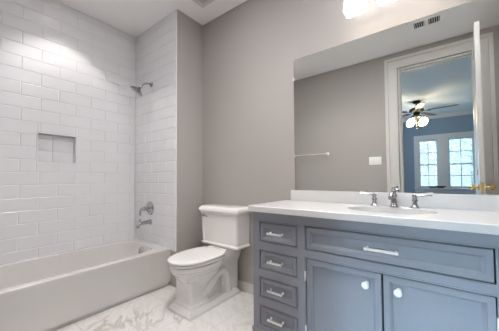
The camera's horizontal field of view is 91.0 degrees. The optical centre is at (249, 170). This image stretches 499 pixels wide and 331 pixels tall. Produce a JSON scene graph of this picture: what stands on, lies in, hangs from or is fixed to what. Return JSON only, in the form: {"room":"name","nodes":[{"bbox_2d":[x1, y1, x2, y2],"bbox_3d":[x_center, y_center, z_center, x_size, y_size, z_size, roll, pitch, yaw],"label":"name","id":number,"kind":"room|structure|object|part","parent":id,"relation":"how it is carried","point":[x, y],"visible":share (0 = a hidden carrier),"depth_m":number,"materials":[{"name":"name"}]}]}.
{"room":"bathroom","nodes":[
{"label":"bathroom","id":0,"kind":"room"},
{"bbox_2d":[0,0,135,253],"bbox_3d":[-1.946,-0.248,2.538,0.217,2.885,1.634,-2,-2,38],"label":"wall","id":1,"kind":"structure","parent":0,"point":[38,0],"depth_m":2.48,"materials":[{"name":"tile"}]},
{"bbox_2d":[36,132,77,163],"bbox_3d":[-1.928,-0.216,2.450,0.092,0.293,0.329,-2,-2,38],"label":"niche","id":2,"kind":"object","parent":1,"relation":"attached to","point":[61,145],"visible":0.85,"depth_m":2.47,"materials":[{"name":"white tile"}]},
{"bbox_2d":[0,0,135,263],"bbox_3d":[-1.891,-0.432,2.438,0.003,2.525,1.534,-2,-2,38],"label":"wall tile","id":3,"kind":"structure","parent":1,"relation":"attached to","point":[24,181],"depth_m":2.46,"materials":[{"name":"white tile"}]},
{"bbox_2d":[56,0,246,36],"bbox_3d":[-0.173,-1.796,1.219,4.512,0.100,2.384,-2,-2,38],"label":"ceiling","id":4,"kind":"structure","parent":0,"point":[132,17],"depth_m":2.59,"materials":[{"name":"paint"}]},
{"bbox_2d":[192,0,214,7],"bbox_3d":[-0.459,-1.698,2.347,0.280,0.018,0.280,-2,-2,38],"label":"ceiling vent","id":5,"kind":"object","parent":4,"relation":"in","point":[202,3],"visible":1,"depth_m":2.46,"materials":[{"name":"white paint"}]},
{"bbox_2d":[55,285,253,330],"bbox_3d":[-0.116,1.179,1.172,4.512,0.080,2.264,-2,-2,38],"label":"floor","id":6,"kind":"structure","parent":0,"point":[149,311],"depth_m":1.95,"materials":[{"name":"stone"}]},
{"bbox_2d":[0,238,170,330],"bbox_3d":[-1.577,0.988,2.165,0.751,0.386,1.518,-2,-2,38],"label":"bathtub","id":7,"kind":"object","parent":6,"relation":"on","point":[52,292],"visible":1,"depth_m":2.06,"materials":[{"name":"white ceramic"}]},
{"bbox_2d":[168,204,251,321],"bbox_3d":[-0.398,0.758,2.215,0.524,0.831,0.719,-2,-2,38],"label":"toilet","id":8,"kind":"object","parent":6,"relation":"on","point":[206,277],"visible":0.99,"depth_m":2.20,"materials":[{"name":"ceramic"}]},
{"bbox_3d":[-0.462,0.765,2.131,0.372,0.018,0.500,-2,-2,38],"label":"seat","id":9,"kind":"part","parent":8,"relation":"part of","materials":[{"name":"ceramic"}]},
{"bbox_3d":[-0.464,0.737,2.131,0.372,0.026,0.504,-2,-2,38],"label":"seat lid","id":10,"kind":"part","parent":8,"relation":"part of","materials":[{"name":"ceramic"}]},
{"bbox_3d":[-0.248,0.386,2.425,0.524,0.076,0.219,-2,-2,38],"label":"tank lid","id":11,"kind":"part","parent":8,"relation":"part of","materials":[{"name":"ceramic"}]},
{"bbox_3d":[-0.243,0.581,2.424,0.486,0.316,0.197,-2,-2,38],"label":"tank","id":12,"kind":"part","parent":8,"relation":"part of","materials":[{"name":"ceramic"}]},
{"bbox_2d":[252,212,498,330],"bbox_3d":[0.803,0.704,1.399,1.618,0.872,0.550,-2,-2,38],"label":"vanity cabinet","id":13,"kind":"object","parent":6,"relation":"on","point":[310,273],"visible":0.99,"depth_m":1.26,"materials":[{"name":"blue paint"}]},
{"bbox_3d":[0.163,0.412,1.587,0.110,0.017,0.040,-2,-2,38],"label":"bar pull","id":14,"kind":"part","parent":13,"relation":"part of","materials":[{"name":"silver metal"}]},
{"bbox_3d":[0.165,0.598,1.581,0.110,0.017,0.040,-2,-2,38],"label":"bar pull","id":15,"kind":"part","parent":13,"relation":"part of","materials":[{"name":"silver metal"}]},
{"bbox_3d":[0.166,0.783,1.575,0.110,0.017,0.040,-2,-2,38],"label":"bar pull","id":16,"kind":"part","parent":13,"relation":"part of","materials":[{"name":"silver metal"}]},
{"bbox_3d":[0.167,0.969,1.569,0.110,0.017,0.040,-2,-2,38],"label":"bar pull","id":17,"kind":"part","parent":13,"relation":"part of","materials":[{"name":"silver metal"}]},
{"bbox_3d":[0.187,0.413,1.604,0.267,0.119,0.020,-2,-2,38],"label":"drawer","id":18,"kind":"part","parent":13,"relation":"part of","materials":[{"name":"blue paint"}]},
{"bbox_3d":[0.188,0.599,1.598,0.267,0.113,0.020,-2,-2,38],"label":"drawer","id":19,"kind":"part","parent":13,"relation":"part of","materials":[{"name":"blue paint"}]},
{"bbox_3d":[0.189,0.784,1.592,0.267,0.117,0.020,-2,-2,38],"label":"drawer","id":20,"kind":"part","parent":13,"relation":"part of","materials":[{"name":"blue paint"}]},
{"bbox_3d":[0.191,0.970,1.586,0.267,0.113,0.020,-2,-2,38],"label":"drawer","id":21,"kind":"part","parent":13,"relation":"part of","materials":[{"name":"blue paint"}]},
{"bbox_3d":[0.507,0.772,1.347,0.400,0.499,0.020,-2,-2,38],"label":"door","id":22,"kind":"part","parent":13,"relation":"part of","materials":[{"name":"blue paint"}]},
{"bbox_3d":[0.592,0.580,1.247,0.037,0.037,0.047,-2,-2,38],"label":"knob","id":23,"kind":"part","parent":13,"relation":"part of","materials":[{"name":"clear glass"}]},
{"bbox_2d":[248,200,498,234],"bbox_3d":[0.807,0.248,1.423,1.649,0.039,0.537,-2,-2,38],"label":"countertop","id":24,"kind":"structure","parent":13,"relation":"on","point":[474,221],"depth_m":1.30,"materials":[{"name":"white stone"}]},
{"bbox_2d":[360,187,432,208],"bbox_3d":[0.890,0.166,1.526,0.402,0.130,0.164,-2,-2,38],"label":"faucet","id":25,"kind":"object","parent":24,"relation":"on","point":[392,196],"visible":1,"depth_m":1.55,"materials":[{"name":"silver metal"}]},
{"bbox_3d":[0.810,0.191,1.656,0.116,0.090,0.054,-2,-2,38],"label":"handle","id":26,"kind":"part","parent":25,"relation":"part of","materials":[{"name":"silver metal"}]},
{"bbox_3d":[0.890,0.166,1.526,0.054,0.130,0.164,-2,-2,38],"label":"spout","id":27,"kind":"part","parent":25,"relation":"part of","materials":[{"name":"silver metal"}]},
{"bbox_3d":[1.037,0.184,1.482,0.116,0.090,0.054,-2,-2,38],"label":"handle","id":28,"kind":"part","parent":25,"relation":"part of","materials":[{"name":"silver metal"}]},
{"bbox_3d":[0.649,0.396,1.212,0.153,0.017,0.040,-2,-2,38],"label":"bar pull","id":29,"kind":"part","parent":13,"relation":"part of","materials":[{"name":"silver metal"}]},
{"bbox_3d":[0.705,0.577,1.161,0.037,0.037,0.047,-2,-2,38],"label":"knob","id":30,"kind":"part","parent":13,"relation":"part of","materials":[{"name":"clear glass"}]},
{"bbox_3d":[0.666,0.394,1.235,0.804,0.130,0.020,-2,-2,38],"label":"drawer","id":31,"kind":"part","parent":13,"relation":"part of","materials":[{"name":"blue paint"}]},
{"bbox_3d":[0.831,0.761,1.098,0.400,0.499,0.020,-2,-2,38],"label":"door","id":32,"kind":"part","parent":13,"relation":"part of","materials":[{"name":"blue paint"}]},
{"bbox_2d":[134,9,202,286],"bbox_3d":[-1.024,-0.241,2.962,0.960,2.885,0.357,-2,-2,38],"label":"wall","id":33,"kind":"structure","parent":0,"point":[189,31],"depth_m":2.67,"materials":[{"name":"paint"}]},
{"bbox_2d":[134,10,175,250],"bbox_3d":[-1.093,-0.426,2.793,0.826,2.525,0.003,-2,-2,38],"label":"tile","id":34,"kind":"structure","parent":33,"relation":"attached to","point":[148,181],"depth_m":2.75,"materials":[{"name":"white tile"}]},
{"bbox_2d":[130,82,152,96],"bbox_3d":[-1.230,-0.929,2.763,0.146,0.200,0.233,-2,-2,38],"label":"shower head","id":35,"kind":"object","parent":34,"relation":"attached to","point":[137,90],"visible":1,"depth_m":2.71},
{"bbox_2d":[136,219,151,228],"bbox_3d":[-1.180,0.584,2.723,0.068,0.097,0.172,-2,-2,38],"label":"tub spout","id":36,"kind":"object","parent":34,"relation":"attached to","point":[149,221],"visible":1,"depth_m":2.71,"materials":[{"name":"silver metal"}]},
{"bbox_2d":[139,201,153,215],"bbox_3d":[-1.168,0.429,2.766,0.161,0.157,0.095,-2,-2,38],"label":"tub valve","id":37,"kind":"object","parent":34,"relation":"attached to","point":[149,208],"visible":1,"depth_m":2.76,"materials":[{"name":"silver metal"}]},
{"bbox_3d":[-1.206,0.456,2.760,0.107,0.103,0.040,-2,-2,38],"label":"lever handle","id":38,"kind":"part","parent":37,"relation":"part of","materials":[{"name":"silver metal"}]},
{"bbox_2d":[175,9,176,251],"bbox_3d":[-0.759,-0.436,2.539,0.016,2.525,0.016,-2,-2,38],"label":"trim","id":39,"kind":"structure","parent":33,"relation":"attached to","point":[176,9],"depth_m":2.52,"materials":[{"name":"white tile"}]},
{"bbox_2d":[203,0,477,283],"bbox_3d":[0.576,-0.281,2.031,4.392,2.885,0.120,-2,-2,38],"label":"wall","id":40,"kind":"structure","parent":0,"point":[250,51],"depth_m":2.33,"materials":[{"name":"paint"}]},
{"bbox_2d":[236,280,252,294],"bbox_3d":[-0.098,1.134,2.428,1.092,0.090,0.014,-2,-2,38],"label":"baseboard","id":41,"kind":"structure","parent":40,"relation":"attached to","point":[246,287],"depth_m":2.37,"materials":[{"name":"white paint"}]},
{"bbox_2d":[343,0,394,18],"bbox_3d":[0.916,-1.242,1.599,0.600,0.268,0.189,-2,-2,38],"label":"vanity light","id":42,"kind":"object","parent":40,"relation":"attached to","point":[352,8],"visible":1,"depth_m":1.69,"materials":[{"name":"white glass"}]},
{"bbox_3d":[0.732,-1.177,1.693,0.143,0.148,0.115,-2,-2,38],"label":"lamp shade","id":43,"kind":"part","parent":42,"relation":"part of","materials":[{"name":"white glass"}]},
{"bbox_3d":[0.894,-1.183,1.568,0.143,0.148,0.115,-2,-2,38],"label":"lamp shade","id":44,"kind":"part","parent":42,"relation":"part of","materials":[{"name":"white glass"}]},
{"bbox_2d":[291,190,498,211],"bbox_3d":[0.988,0.189,1.612,1.591,0.088,0.019,-2,-2,38],"label":"backsplash","id":45,"kind":"structure","parent":40,"relation":"attached to","point":[443,201],"depth_m":1.57,"materials":[{"name":"white stone"}]},
{"bbox_2d":[293,0,498,194],"bbox_3d":[0.964,-0.414,1.654,1.478,1.119,0.010,-2,-2,38],"label":"mirror","id":46,"kind":"object","parent":40,"relation":"attached to","point":[412,106],"visible":0.99,"depth_m":1.60,"materials":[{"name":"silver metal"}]}
]}

